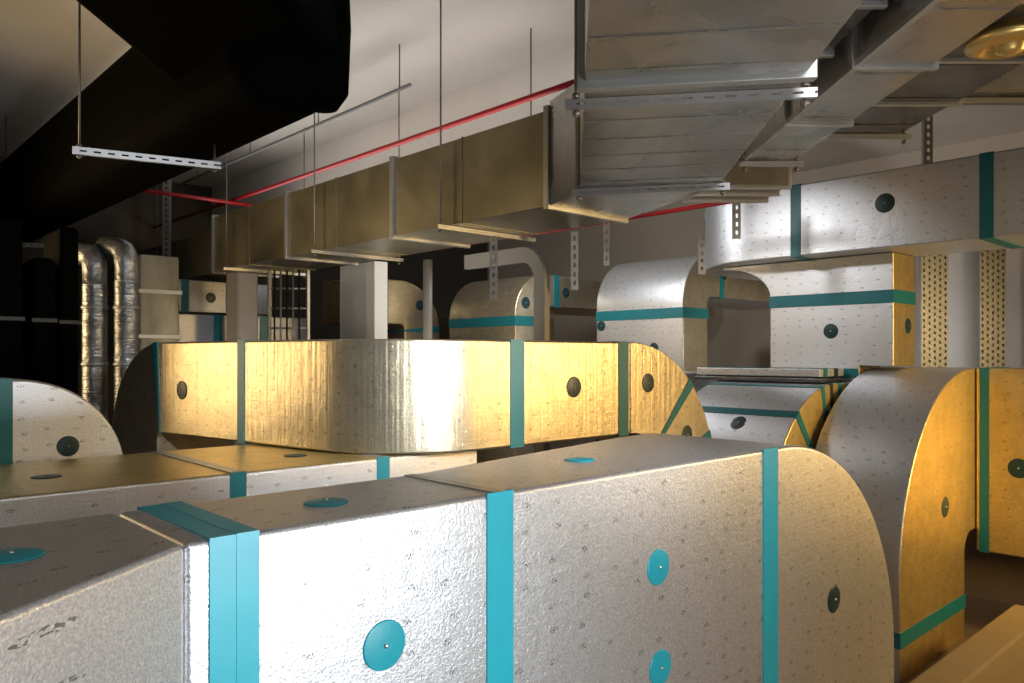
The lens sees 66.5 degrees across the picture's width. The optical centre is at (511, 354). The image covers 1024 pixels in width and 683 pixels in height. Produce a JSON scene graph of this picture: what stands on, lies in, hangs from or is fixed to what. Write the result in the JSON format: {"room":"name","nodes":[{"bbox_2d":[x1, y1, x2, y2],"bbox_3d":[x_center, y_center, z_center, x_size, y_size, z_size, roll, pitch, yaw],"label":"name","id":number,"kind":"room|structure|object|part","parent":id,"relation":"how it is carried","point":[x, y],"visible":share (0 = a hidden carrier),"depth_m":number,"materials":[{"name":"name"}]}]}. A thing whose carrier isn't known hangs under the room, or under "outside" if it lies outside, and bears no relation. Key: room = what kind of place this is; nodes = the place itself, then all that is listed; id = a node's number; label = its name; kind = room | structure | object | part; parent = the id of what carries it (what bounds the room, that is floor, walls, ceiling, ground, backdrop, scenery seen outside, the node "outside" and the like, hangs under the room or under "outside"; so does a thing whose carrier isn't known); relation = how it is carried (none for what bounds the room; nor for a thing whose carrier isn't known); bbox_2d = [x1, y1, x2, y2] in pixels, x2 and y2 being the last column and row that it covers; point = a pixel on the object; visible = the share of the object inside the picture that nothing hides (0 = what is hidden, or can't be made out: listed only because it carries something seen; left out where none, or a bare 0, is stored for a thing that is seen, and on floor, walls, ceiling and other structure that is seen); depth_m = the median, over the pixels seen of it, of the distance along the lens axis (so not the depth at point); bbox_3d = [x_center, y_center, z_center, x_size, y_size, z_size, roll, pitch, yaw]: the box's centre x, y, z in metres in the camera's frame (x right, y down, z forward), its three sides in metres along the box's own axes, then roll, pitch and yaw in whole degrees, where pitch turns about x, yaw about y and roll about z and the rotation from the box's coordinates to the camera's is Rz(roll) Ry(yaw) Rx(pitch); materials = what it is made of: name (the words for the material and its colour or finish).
{"room":"mechanical room","nodes":[
{"label":"mechanical room","id":0,"kind":"room"},
{"bbox_2d":[0,157,487,427],"bbox_3d":[-7.244,-0.275,15.256,18.200,6.350,0.200,0,0,-43],"label":"wall","id":1,"kind":"structure","parent":0,"point":[132,219],"depth_m":15.89,"materials":[{"name":"paint"}]},
{"bbox_2d":[152,79,573,228],"bbox_3d":[-2.455,-2.500,10.410,0.060,0.060,13.380,0,0,-43],"label":"pipe","id":2,"kind":"object","parent":1,"relation":"attached to","point":[567,84],"visible":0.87,"depth_m":9.08,"materials":[{"name":"red metal"}]},
{"bbox_2d":[143,189,253,206],"bbox_3d":[-4.816,-2.385,12.188,2.630,0.170,0.060,0,0,-43],"label":"pipe","id":3,"kind":"object","parent":2,"relation":"attached to","point":[147,190],"visible":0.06,"depth_m":12.09,"materials":[{"name":"red metal"}]},
{"bbox_2d":[212,46,573,214],"bbox_3d":[-1.026,-3.100,11.003,0.600,0.700,14.500,0,0,-43],"label":"beam","id":4,"kind":"structure","parent":1,"relation":"attached to","point":[557,68],"depth_m":10.86,"materials":[{"name":"paint"}]},
{"bbox_2d":[258,203,731,278],"bbox_3d":[-1.571,-1.620,12.395,0.050,0.050,11.680,0,0,-43],"label":"pipe","id":5,"kind":"object","parent":1,"relation":"attached to","point":[704,205],"visible":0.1,"depth_m":8.89,"materials":[{"name":"red metal"}]},
{"bbox_2d":[961,104,1023,104],"bbox_3d":[4.452,-2.775,7.103,2.961,0.700,1.000,0,0,0],"label":"duct","id":6,"kind":"object","parent":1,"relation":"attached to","point":[961,104],"visible":0.02,"depth_m":7.56,"materials":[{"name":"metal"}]},
{"bbox_2d":[323,279,439,338],"bbox_3d":[-2.286,0.392,13.717,1.656,3.336,1.223,0,0,-43],"label":"duct","id":7,"kind":"object","parent":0,"point":[404,299],"visible":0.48,"depth_m":13.39,"materials":[{"name":"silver metal"}]},
{"bbox_2d":[0,0,1023,187],"bbox_3d":[0.255,-3.550,7.208,18.200,0.200,22.200,0,0,-43],"label":"ceiling","id":8,"kind":"structure","parent":0,"point":[483,40],"depth_m":9.27,"materials":[{"name":"paint"}]},
{"bbox_2d":[5,116,43,247],"bbox_3d":[-6.925,-2.495,11.405,0.911,1.910,0.047,0,0,-16],"label":"hanger","id":9,"kind":"object","parent":8,"relation":"hanging from","point":[26,244],"visible":0.2,"depth_m":11.33,"materials":[{"name":"metal"}]},
{"bbox_3d":[-7.315,-2.495,11.293,0.042,1.910,0.042,0,0,-43],"label":"threaded rod","id":10,"kind":"part","parent":9,"relation":"part of","materials":[{"name":"metal"}]},
{"bbox_3d":[-6.924,-1.600,11.400,0.911,0.060,0.036,0,0,-16],"label":"channel rail","id":11,"kind":"part","parent":9,"relation":"part of","materials":[{"name":"metal"}]},
{"bbox_2d":[72,2,220,172],"bbox_3d":[-2.989,-2.505,6.442,1.111,1.890,0.045,0,0,-28],"label":"hanger","id":12,"kind":"object","parent":8,"relation":"hanging from","point":[76,150],"visible":1,"depth_m":6.32,"materials":[{"name":"metal"}]},
{"bbox_3d":[-3.438,-2.505,6.210,0.042,1.890,0.042,0,0,-43],"label":"threaded rod","id":13,"kind":"part","parent":12,"relation":"part of","materials":[{"name":"silver metal"}]},
{"bbox_3d":[-2.987,-1.620,6.438,1.111,0.060,0.036,0,0,-28],"label":"channel rail","id":14,"kind":"part","parent":12,"relation":"part of","materials":[{"name":"metal"}]},
{"bbox_3d":[-2.543,-1.680,6.680,0.042,0.240,0.042,0,0,-43],"label":"threaded rod","id":15,"kind":"part","parent":12,"relation":"part of","materials":[{"name":"silver metal"}]},
{"bbox_2d":[162,179,170,256],"bbox_3d":[-5.569,-2.315,12.601,0.120,2.270,0.056,0,0,0],"label":"strut","id":16,"kind":"object","parent":8,"relation":"hanging from","point":[168,185],"visible":0.46,"depth_m":12.57,"materials":[{"name":"metal"}]},
{"bbox_2d":[0,0,350,244],"bbox_3d":[-5.297,-2.625,8.630,2.422,1.610,11.950,0,0,-43],"label":"duct","id":17,"kind":"object","parent":8,"relation":"hanging from","point":[195,76],"visible":0.89,"depth_m":6.06,"materials":[{"name":"rubber"}]},
{"bbox_2d":[157,161,227,254],"bbox_3d":[-5.500,-2.304,13.488,1.300,2.292,0.047,0,0,-43],"label":"hanger","id":18,"kind":"object","parent":8,"relation":"hanging from","point":[227,161],"visible":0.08,"depth_m":13.08,"materials":[{"name":"metal"}]},
{"bbox_3d":[-5.941,-2.304,13.080,0.042,2.292,0.042,0,0,-43],"label":"threaded rod","id":19,"kind":"part","parent":18,"relation":"part of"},
{"bbox_3d":[-5.063,-2.304,13.898,0.042,2.292,0.042,0,0,-43],"label":"threaded rod","id":20,"kind":"part","parent":18,"relation":"part of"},
{"bbox_2d":[223,128,305,278],"bbox_3d":[-3.591,-2.304,11.439,1.300,2.292,0.047,0,0,-43],"label":"hanger","id":21,"kind":"object","parent":8,"relation":"hanging from","point":[226,268],"visible":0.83,"depth_m":11.21,"materials":[{"name":"metal"}]},
{"bbox_3d":[-4.032,-2.304,11.032,0.042,2.292,0.042,0,0,-43],"label":"threaded rod","id":22,"kind":"part","parent":21,"relation":"part of","materials":[{"name":"silver metal"}]},
{"bbox_3d":[-3.584,-1.218,11.431,1.300,0.040,0.026,0,0,-43],"label":"channel rail","id":23,"kind":"part","parent":21,"relation":"part of","materials":[{"name":"metal"}]},
{"bbox_3d":[-3.154,-2.304,11.850,0.042,2.292,0.042,0,0,-43],"label":"threaded rod","id":24,"kind":"part","parent":21,"relation":"part of","materials":[{"name":"silver metal"}]},
{"bbox_2d":[174,44,411,186],"bbox_3d":[-3.499,-3.189,11.091,0.044,0.522,7.000,0,0,-43],"label":"conduit","id":25,"kind":"object","parent":8,"relation":"hanging from","point":[408,85],"visible":0.74,"depth_m":10.04,"materials":[{"name":"grey metal"}]},
{"bbox_3d":[-1.250,-3.210,8.676,0.015,0.480,0.015,0,0,25],"label":"hanger rod","id":26,"kind":"part","parent":25,"relation":"part of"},
{"bbox_2d":[311,86,402,264],"bbox_3d":[-1.887,-2.304,9.610,1.300,2.292,0.047,0,0,-43],"label":"hanger","id":27,"kind":"object","parent":8,"relation":"hanging from","point":[399,259],"visible":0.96,"depth_m":9.53,"materials":[{"name":"metal"}]},
{"bbox_3d":[-2.328,-2.304,9.203,0.042,2.292,0.042,0,0,-43],"label":"threaded rod","id":28,"kind":"part","parent":27,"relation":"part of","materials":[{"name":"silver metal"}]},
{"bbox_3d":[-1.880,-1.218,9.602,1.300,0.040,0.026,0,0,-43],"label":"channel rail","id":29,"kind":"part","parent":27,"relation":"part of","materials":[{"name":"metal"}]},
{"bbox_3d":[-1.450,-2.304,10.021,0.042,2.292,0.042,0,0,-43],"label":"threaded rod","id":30,"kind":"part","parent":27,"relation":"part of","materials":[{"name":"silver metal"}]},
{"bbox_2d":[437,0,535,244],"bbox_3d":[-0.238,-2.304,7.839,1.300,2.292,0.047,0,0,-43],"label":"hanger","id":31,"kind":"object","parent":8,"relation":"hanging from","point":[440,226],"visible":0.94,"depth_m":7.50,"materials":[{"name":"metal"}]},
{"bbox_3d":[-0.678,-2.304,7.432,0.042,2.292,0.042,0,0,-43],"label":"threaded rod","id":32,"kind":"part","parent":31,"relation":"part of","materials":[{"name":"silver metal"}]},
{"bbox_3d":[-0.230,-1.218,7.832,1.300,0.040,0.026,0,0,-43],"label":"channel rail","id":33,"kind":"part","parent":31,"relation":"part of","materials":[{"name":"metal"}]},
{"bbox_2d":[490,236,496,299],"bbox_3d":[-0.184,-0.870,7.812,0.075,0.640,0.044,0,0,0],"label":"strut","id":34,"kind":"object","parent":31,"relation":"hanging from","point":[492,243],"visible":1,"depth_m":7.79,"materials":[{"name":"metal"}]},
{"bbox_2d":[137,0,862,281],"bbox_3d":[-1.986,-1.722,8.991,3.551,1.025,16.085,0,0,-30],"label":"duct","id":35,"kind":"object","parent":31,"relation":"hanging from","point":[519,177],"visible":0.88,"depth_m":5.91,"materials":[{"name":"metal"}]},
{"bbox_3d":[-5.580,-1.573,13.581,0.850,0.655,4.480,0,0,-43],"label":"duct casing","id":36,"kind":"part","parent":35,"relation":"part of","materials":[{"name":"silver metal"}]},
{"bbox_3d":[-1.688,-1.647,9.396,1.000,0.805,6.950,0,0,-43],"label":"duct casing","id":37,"kind":"part","parent":35,"relation":"part of","materials":[{"name":"metal"}]},
{"bbox_2d":[571,231,577,289],"bbox_3d":[0.633,-0.955,7.918,0.075,0.590,0.044,0,0,0],"label":"strut","id":38,"kind":"object","parent":35,"relation":"hanging from","point":[573,269],"visible":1,"depth_m":7.90,"materials":[{"name":"metal"}]},
{"bbox_3d":[0.820,-1.722,3.751,1.015,0.955,4.426,0,0,5],"label":"duct casing","id":39,"kind":"part","parent":35,"relation":"part of","materials":[{"name":"metal"}]},
{"bbox_3d":[0.200,-2.304,8.250,0.042,2.292,0.042,0,0,-43],"label":"threaded rod","id":40,"kind":"part","parent":31,"relation":"part of","materials":[{"name":"silver metal"}]},
{"bbox_2d":[572,103,729,200],"bbox_3d":[1.007,-2.300,5.724,1.137,2.300,0.048,0,0,11],"label":"hanger","id":41,"kind":"object","parent":8,"relation":"hanging from","point":[713,186],"visible":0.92,"depth_m":5.71,"materials":[{"name":"metal"}]},
{"bbox_3d":[0.499,-2.300,5.826,0.042,2.300,0.042,0,0,-43],"label":"threaded rod","id":42,"kind":"part","parent":41,"relation":"part of","materials":[{"name":"silver metal"}]},
{"bbox_3d":[1.006,-1.210,5.716,1.137,0.050,0.031,0,0,11],"label":"channel rail","id":43,"kind":"part","parent":41,"relation":"part of","materials":[{"name":"metal"}]},
{"bbox_3d":[1.516,-2.300,5.627,0.042,2.300,0.042,0,0,-43],"label":"threaded rod","id":44,"kind":"part","parent":41,"relation":"part of","materials":[{"name":"silver metal"}]},
{"bbox_2d":[565,0,817,117],"bbox_3d":[0.834,-2.300,3.701,1.161,2.300,0.048,0,0,9],"label":"hanger","id":45,"kind":"object","parent":8,"relation":"hanging from","point":[808,92],"visible":0.99,"depth_m":3.69,"materials":[{"name":"metal"}]},
{"bbox_3d":[0.310,-2.300,3.784,0.042,2.300,0.042,0,0,-43],"label":"threaded rod","id":46,"kind":"part","parent":45,"relation":"part of","materials":[{"name":"silver metal"}]},
{"bbox_3d":[0.833,-1.210,3.691,1.161,0.045,0.029,0,0,9],"label":"channel rail","id":47,"kind":"part","parent":45,"relation":"part of","materials":[{"name":"metal"}]},
{"bbox_3d":[1.359,-2.300,3.622,0.042,2.300,0.042,0,0,-43],"label":"threaded rod","id":48,"kind":"part","parent":45,"relation":"part of","materials":[{"name":"silver metal"}]},
{"bbox_2d":[739,151,803,171],"bbox_3d":[2.111,-2.473,6.371,0.520,1.955,0.048,0,0,0],"label":"hanger","id":49,"kind":"object","parent":8,"relation":"hanging from","point":[795,163],"visible":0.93,"depth_m":6.35,"materials":[{"name":"metal"}]},
{"bbox_3d":[1.901,-2.473,6.373,0.042,1.955,0.042,0,0,-43],"label":"threaded rod","id":50,"kind":"part","parent":49,"relation":"part of","materials":[{"name":"silver metal"}]},
{"bbox_3d":[2.111,-1.555,6.360,0.520,0.040,0.026,0,0,0],"label":"channel rail","id":51,"kind":"part","parent":49,"relation":"part of","materials":[{"name":"metal"}]},
{"bbox_3d":[2.321,-2.473,6.373,0.042,1.955,0.042,0,0,-43],"label":"threaded rod","id":52,"kind":"part","parent":49,"relation":"part of","materials":[{"name":"silver metal"}]},
{"bbox_2d":[738,0,1023,164],"bbox_3d":[2.111,-1.785,4.852,0.480,0.420,3.302,0,0,0],"label":"duct","id":53,"kind":"object","parent":49,"relation":"hanging from","point":[890,46],"visible":0.65,"depth_m":4.31,"materials":[{"name":"metal"}]},
{"bbox_2d":[682,160,791,202],"bbox_3d":[2.066,-1.800,7.253,0.830,0.650,0.700,0,0,0],"label":"duct","id":54,"kind":"object","parent":53,"relation":"attached to","point":[757,184],"visible":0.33,"depth_m":6.92,"materials":[{"name":"metal"}]},
{"bbox_2d":[792,0,887,93],"bbox_3d":[1.686,-2.125,4.202,0.350,0.800,2.001,0,0,0],"label":"duct","id":55,"kind":"object","parent":53,"relation":"attached to","point":[865,6],"visible":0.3,"depth_m":4.08,"materials":[{"name":"metal"}]},
{"bbox_3d":[1.686,-2.125,4.202,0.290,0.750,2.001,0,0,0],"label":"duct casing","id":56,"kind":"part","parent":55,"relation":"part of","materials":[{"name":"silver metal"}]},
{"bbox_2d":[824,130,911,144],"bbox_3d":[2.836,-2.598,6.471,0.930,1.705,0.048,0,0,0],"label":"hanger","id":57,"kind":"object","parent":8,"relation":"hanging from","point":[837,136],"visible":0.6,"depth_m":6.45,"materials":[{"name":"metal"}]},
{"bbox_3d":[2.836,-1.805,6.460,0.930,0.040,0.026,0,0,0],"label":"channel rail","id":58,"kind":"part","parent":57,"relation":"part of","materials":[{"name":"metal"}]},
{"bbox_3d":[3.252,-2.598,6.473,0.042,1.705,0.042,0,0,-43],"label":"threaded rod","id":59,"kind":"part","parent":57,"relation":"part of","materials":[{"name":"silver metal"}]},
{"bbox_2d":[830,2,1023,136],"bbox_3d":[2.836,-1.883,5.303,0.890,0.345,2.601,0,0,0],"label":"duct","id":60,"kind":"object","parent":57,"relation":"hanging from","point":[996,50],"visible":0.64,"depth_m":5.26,"materials":[{"name":"metal"}]},
{"bbox_2d":[922,115,932,163],"bbox_3d":[4.774,-2.685,8.981,0.100,1.530,0.056,0,0,0],"label":"strut","id":61,"kind":"object","parent":8,"relation":"hanging from","point":[925,138],"visible":0.33,"depth_m":8.95,"materials":[{"name":"metal"}]},
{"bbox_2d":[961,98,1023,103],"bbox_3d":[3.527,-2.723,6.321,2.851,1.455,0.048,0,0,0],"label":"hanger","id":62,"kind":"object","parent":8,"relation":"hanging from","point":[963,100],"visible":0.21,"depth_m":6.30,"materials":[{"name":"metal"}]},
{"bbox_2d":[964,64,1023,97],"bbox_3d":[3.527,-2.375,4.802,2.811,0.600,3.202,0,0,0],"label":"duct","id":63,"kind":"object","parent":62,"relation":"hanging from","point":[1010,84],"visible":0.02,"depth_m":6.13,"materials":[{"name":"metal"}]},
{"bbox_2d":[603,222,609,265],"bbox_3d":[0.950,-1.250,7.868,0.060,0.700,0.036,0,0,0],"label":"strut","id":64,"kind":"object","parent":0,"point":[605,227],"visible":0.66,"depth_m":7.85,"materials":[{"name":"metal"}]},
{"bbox_2d":[698,219,704,274],"bbox_3d":[2.235,-1.275,9.207,0.080,0.650,0.046,0,0,0],"label":"strut","id":65,"kind":"object","parent":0,"point":[700,225],"visible":1,"depth_m":9.18,"materials":[{"name":"metal"}]},
{"bbox_2d":[732,203,740,238],"bbox_3d":[2.420,-1.485,8.422,0.080,0.470,0.046,0,0,0],"label":"strut","id":66,"kind":"object","parent":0,"point":[735,211],"visible":0.73,"depth_m":8.40,"materials":[{"name":"metal"}]},
{"bbox_2d":[488,132,1023,449],"bbox_3d":[6.908,-0.275,13.270,0.200,6.350,22.000,0,0,-43],"label":"wall","id":67,"kind":"structure","parent":0,"point":[735,338],"depth_m":16.68,"materials":[{"name":"paint"}]},
{"bbox_2d":[894,595,1012,682],"bbox_3d":[0.255,3.000,7.208,18.200,0.200,22.200,0,0,-43],"label":"floor","id":68,"kind":"structure","parent":0,"point":[978,612],"depth_m":8.63,"materials":[{"name":"concrete"}]},
{"bbox_2d":[23,257,57,384],"bbox_3d":[-4.578,1.000,7.489,0.210,3.800,0.820,0,0,-43],"label":"duct","id":69,"kind":"object","parent":68,"relation":"on","point":[38,273],"visible":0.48,"depth_m":7.20,"materials":[{"name":"rubber"}]},
{"bbox_2d":[0,377,122,464],"bbox_3d":[-4.113,1.527,4.840,2.980,2.746,0.823,0,0,-43],"label":"duct","id":70,"kind":"object","parent":68,"relation":"on","point":[40,421],"visible":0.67,"depth_m":5.24,"materials":[{"name":"silver metal"}]},
{"bbox_2d":[44,227,80,394],"bbox_3d":[-4.544,0.825,7.862,0.190,4.150,0.720,0,0,-43],"label":"duct","id":71,"kind":"object","parent":68,"relation":"on","point":[60,245],"visible":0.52,"depth_m":7.61,"materials":[{"name":"rubber"}]},
{"bbox_2d":[78,243,108,420],"bbox_3d":[-4.714,0.815,8.675,0.563,4.169,0.273,0,0,33],"label":"duct","id":72,"kind":"object","parent":68,"relation":"on","point":[94,307],"visible":0.38,"depth_m":8.50,"materials":[{"name":"metal"}]},
{"bbox_2d":[95,237,139,421],"bbox_3d":[-4.374,0.781,8.692,0.564,4.239,0.273,0,0,33],"label":"duct","id":73,"kind":"object","parent":68,"relation":"on","point":[126,308],"visible":0.29,"depth_m":8.52,"materials":[{"name":"metal"}]},
{"bbox_2d":[138,254,181,351],"bbox_3d":[-4.501,0.840,9.782,0.510,4.120,0.610,0,0,-43],"label":"duct","id":74,"kind":"object","parent":68,"relation":"on","point":[159,292],"visible":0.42,"depth_m":9.57,"materials":[{"name":"metal"}]},
{"bbox_2d":[179,279,266,315],"bbox_3d":[-4.983,0.867,12.537,2.000,4.066,0.773,0,0,-43],"label":"duct","id":75,"kind":"object","parent":68,"relation":"on","point":[197,297],"visible":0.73,"depth_m":12.24,"materials":[{"name":"silver metal"}]},
{"bbox_2d":[227,440,233,445],"bbox_3d":[-2.566,1.437,9.356,2.200,2.926,0.823,0,0,-43],"label":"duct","id":76,"kind":"object","parent":68,"relation":"on","point":[229,443],"visible":0.02,"depth_m":8.49,"materials":[{"name":"silver metal"}]},
{"bbox_2d":[0,444,476,527],"bbox_3d":[-2.577,1.792,4.702,5.040,2.217,1.406,0,0,-43],"label":"duct","id":77,"kind":"object","parent":68,"relation":"on","point":[52,490],"visible":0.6,"depth_m":4.70,"materials":[{"name":"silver metal"}]},
{"bbox_2d":[227,272,257,445],"bbox_3d":[-3.787,0.875,10.959,0.300,4.050,0.400,0,0,-43],"label":"duct","id":78,"kind":"object","parent":68,"relation":"on","point":[242,287],"visible":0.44,"depth_m":10.81,"materials":[{"name":"white metal"}]},
{"bbox_2d":[179,314,305,341],"bbox_3d":[-4.300,1.157,11.840,2.250,3.486,0.823,0,0,-43],"label":"duct","id":79,"kind":"object","parent":68,"relation":"on","point":[192,327],"visible":0.06,"depth_m":11.31,"materials":[{"name":"silver metal"}]},
{"bbox_2d":[267,270,309,339],"bbox_3d":[-3.158,0.850,11.047,0.601,4.100,0.056,0,0,0],"label":"ladder","id":80,"kind":"object","parent":68,"relation":"on","point":[269,288],"visible":0.2,"depth_m":11.04,"materials":[{"name":"metal"}]},
{"bbox_3d":[-3.430,0.850,11.046,0.040,4.100,0.040,0,0,-43],"label":"ladder rail","id":81,"kind":"part","parent":80,"relation":"part of","materials":[{"name":"metal"}]},
{"bbox_2d":[274,270,274,339],"bbox_3d":[-3.342,0.850,10.989,0.028,4.100,0.028,0,0,-43],"label":"cable","id":82,"kind":"object","parent":80,"relation":"attached to","point":[274,270],"visible":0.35,"depth_m":10.98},
{"bbox_2d":[280,270,281,339],"bbox_3d":[-3.255,0.850,10.989,0.028,4.100,0.028,0,0,-43],"label":"cable","id":83,"kind":"object","parent":80,"relation":"attached to","point":[280,270],"visible":0.35,"depth_m":10.98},
{"bbox_2d":[286,270,287,339],"bbox_3d":[-3.167,0.850,10.990,0.028,4.100,0.028,0,0,-43],"label":"cable","id":84,"kind":"object","parent":80,"relation":"attached to","point":[286,270],"visible":0.35,"depth_m":10.98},
{"bbox_2d":[292,270,293,339],"bbox_3d":[-3.080,0.850,10.990,0.028,4.100,0.028,0,0,-43],"label":"cable","id":85,"kind":"object","parent":80,"relation":"attached to","point":[292,270],"visible":0.35,"depth_m":10.98,"materials":[{"name":"metal"}]},
{"bbox_2d":[298,270,299,339],"bbox_3d":[-2.993,0.850,10.990,0.028,4.100,0.028,0,0,-43],"label":"cable","id":86,"kind":"object","parent":80,"relation":"attached to","point":[298,270],"visible":0.35,"depth_m":10.98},
{"bbox_3d":[-2.885,0.850,11.048,0.040,4.100,0.040,0,0,-43],"label":"ladder rail","id":87,"kind":"part","parent":80,"relation":"part of","materials":[{"name":"metal"}]},
{"bbox_2d":[340,261,386,338],"bbox_3d":[-2.217,0.775,11.636,0.220,4.250,0.950,0,0,-43],"label":"column","id":88,"kind":"structure","parent":68,"relation":"on","point":[363,287],"depth_m":11.41,"materials":[{"name":"white paint"}]},
{"bbox_2d":[113,339,711,454],"bbox_3d":[-0.848,1.390,6.745,5.771,3.016,2.667,0,0,-3],"label":"duct","id":89,"kind":"object","parent":68,"relation":"on","point":[358,396],"visible":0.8,"depth_m":6.00,"materials":[{"name":"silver metal"}]},
{"bbox_2d":[423,260,431,338],"bbox_3d":[-1.066,0.850,9.873,0.120,4.100,0.120,0,0,-43],"label":"pipe","id":90,"kind":"object","parent":68,"relation":"on","point":[427,264],"visible":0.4,"depth_m":9.82,"materials":[{"name":"grey metal"}]},
{"bbox_2d":[0,433,893,682],"bbox_3d":[0.098,1.692,3.046,1.533,2.417,6.816,0,0,43],"label":"duct","id":91,"kind":"object","parent":68,"relation":"on","point":[654,557],"visible":1,"depth_m":2.86,"materials":[{"name":"silver metal"}]},
{"bbox_2d":[438,317,553,340],"bbox_3d":[-0.292,1.100,14.763,1.900,3.600,1.200,0,0,-43],"label":"duct","id":92,"kind":"object","parent":68,"relation":"on","point":[444,333],"visible":0.07,"depth_m":14.44,"materials":[{"name":"metal"}]},
{"bbox_2d":[464,247,549,452],"bbox_3d":[-0.079,0.880,8.476,0.080,4.040,1.290,0,0,-43],"label":"duct","id":93,"kind":"object","parent":68,"relation":"on","point":[532,257],"visible":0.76,"depth_m":8.07,"materials":[{"name":"grey metal"}]},
{"bbox_2d":[449,275,713,462],"bbox_3d":[1.488,0.817,14.227,5.426,4.166,1.623,0,0,-43],"label":"duct","id":94,"kind":"object","parent":68,"relation":"on","point":[473,315],"visible":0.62,"depth_m":12.38,"materials":[{"name":"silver metal"}]},
{"bbox_2d":[583,371,716,440],"bbox_3d":[1.846,1.557,9.681,2.100,2.686,0.764,0,0,-43],"label":"duct","id":95,"kind":"object","parent":68,"relation":"on","point":[698,384],"visible":0.1,"depth_m":9.58,"materials":[{"name":"silver metal"}]},
{"bbox_2d":[596,256,769,370],"bbox_3d":[3.412,0.707,13.012,4.267,4.386,1.623,0,0,-43],"label":"duct","id":96,"kind":"object","parent":68,"relation":"on","point":[662,305],"visible":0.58,"depth_m":11.48,"materials":[{"name":"silver metal"}]},
{"bbox_2d":[697,380,850,448],"bbox_3d":[2.642,1.597,8.460,1.800,2.606,1.373,0,0,-43],"label":"duct","id":97,"kind":"object","parent":68,"relation":"on","point":[775,412],"visible":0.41,"depth_m":8.08,"materials":[{"name":"silver metal"}]},
{"bbox_2d":[695,375,845,382],"bbox_3d":[2.947,0.264,8.998,0.620,0.052,1.550,0,0,-43],"label":"panel","id":98,"kind":"object","parent":97,"relation":"on","point":[707,377],"visible":0.97,"depth_m":8.67,"materials":[{"name":"grey metal"}]},
{"bbox_2d":[697,367,843,376],"bbox_3d":[2.950,0.191,9.024,0.580,0.092,1.538,0,0,-43],"label":"panel","id":99,"kind":"object","parent":98,"relation":"on","point":[744,371],"visible":1,"depth_m":8.69,"materials":[{"name":"silver metal"}]},
{"bbox_2d":[723,252,915,381],"bbox_3d":[3.580,0.900,9.279,0.624,4.000,2.091,0,0,-43],"label":"duct","id":100,"kind":"object","parent":68,"relation":"on","point":[853,314],"visible":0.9,"depth_m":8.73,"materials":[{"name":"silver metal"}]},
{"bbox_2d":[705,147,1023,280],"bbox_3d":[6.797,-1.506,9.012,5.667,0.812,8.120,0,0,-43],"label":"duct","id":101,"kind":"object","parent":100,"relation":"on","point":[976,202],"visible":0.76,"depth_m":8.10,"materials":[{"name":"silver metal"}]},
{"bbox_2d":[815,367,1023,682],"bbox_3d":[5.180,1.516,6.976,2.742,2.768,4.166,0,0,-43],"label":"duct","id":102,"kind":"object","parent":68,"relation":"on","point":[935,455],"visible":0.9,"depth_m":7.68,"materials":[{"name":"silver metal"}]},
{"bbox_2d":[919,254,947,366],"bbox_3d":[5.398,-0.030,9.999,0.340,2.660,0.056,0,0,0],"label":"upright","id":103,"kind":"object","parent":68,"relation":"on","point":[933,269],"visible":0.48,"depth_m":9.97,"materials":[{"name":"metal"}]},
{"bbox_2d":[909,605,1023,682],"bbox_3d":[3.776,2.610,6.252,2.750,0.580,0.280,0,0,-43],"label":"air duct","id":104,"kind":"object","parent":68,"relation":"on","point":[995,653],"visible":1,"depth_m":6.15,"materials":[{"name":"silver metal"}]},
{"bbox_2d":[948,248,1023,367],"bbox_3d":[6.590,-0.050,9.489,0.120,2.700,2.900,0,0,-43],"label":"partition panel","id":105,"kind":"object","parent":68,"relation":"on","point":[962,266],"visible":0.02,"depth_m":10.11,"materials":[{"name":"grey paint"}]},
{"bbox_2d":[977,249,1005,366],"bbox_3d":[5.953,-0.030,9.696,0.320,2.660,0.056,0,0,0],"label":"upright","id":106,"kind":"object","parent":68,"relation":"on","point":[991,264],"visible":0.53,"depth_m":9.67,"materials":[{"name":"metal"}]},
{"bbox_2d":[964,528,1023,605],"bbox_3d":[6.292,2.100,9.347,1.050,1.600,3.100,0,0,-43],"label":"concrete plinth","id":107,"kind":"object","parent":68,"relation":"on","point":[990,576],"visible":0.02,"depth_m":9.23,"materials":[{"name":"grey concrete"}]}
]}

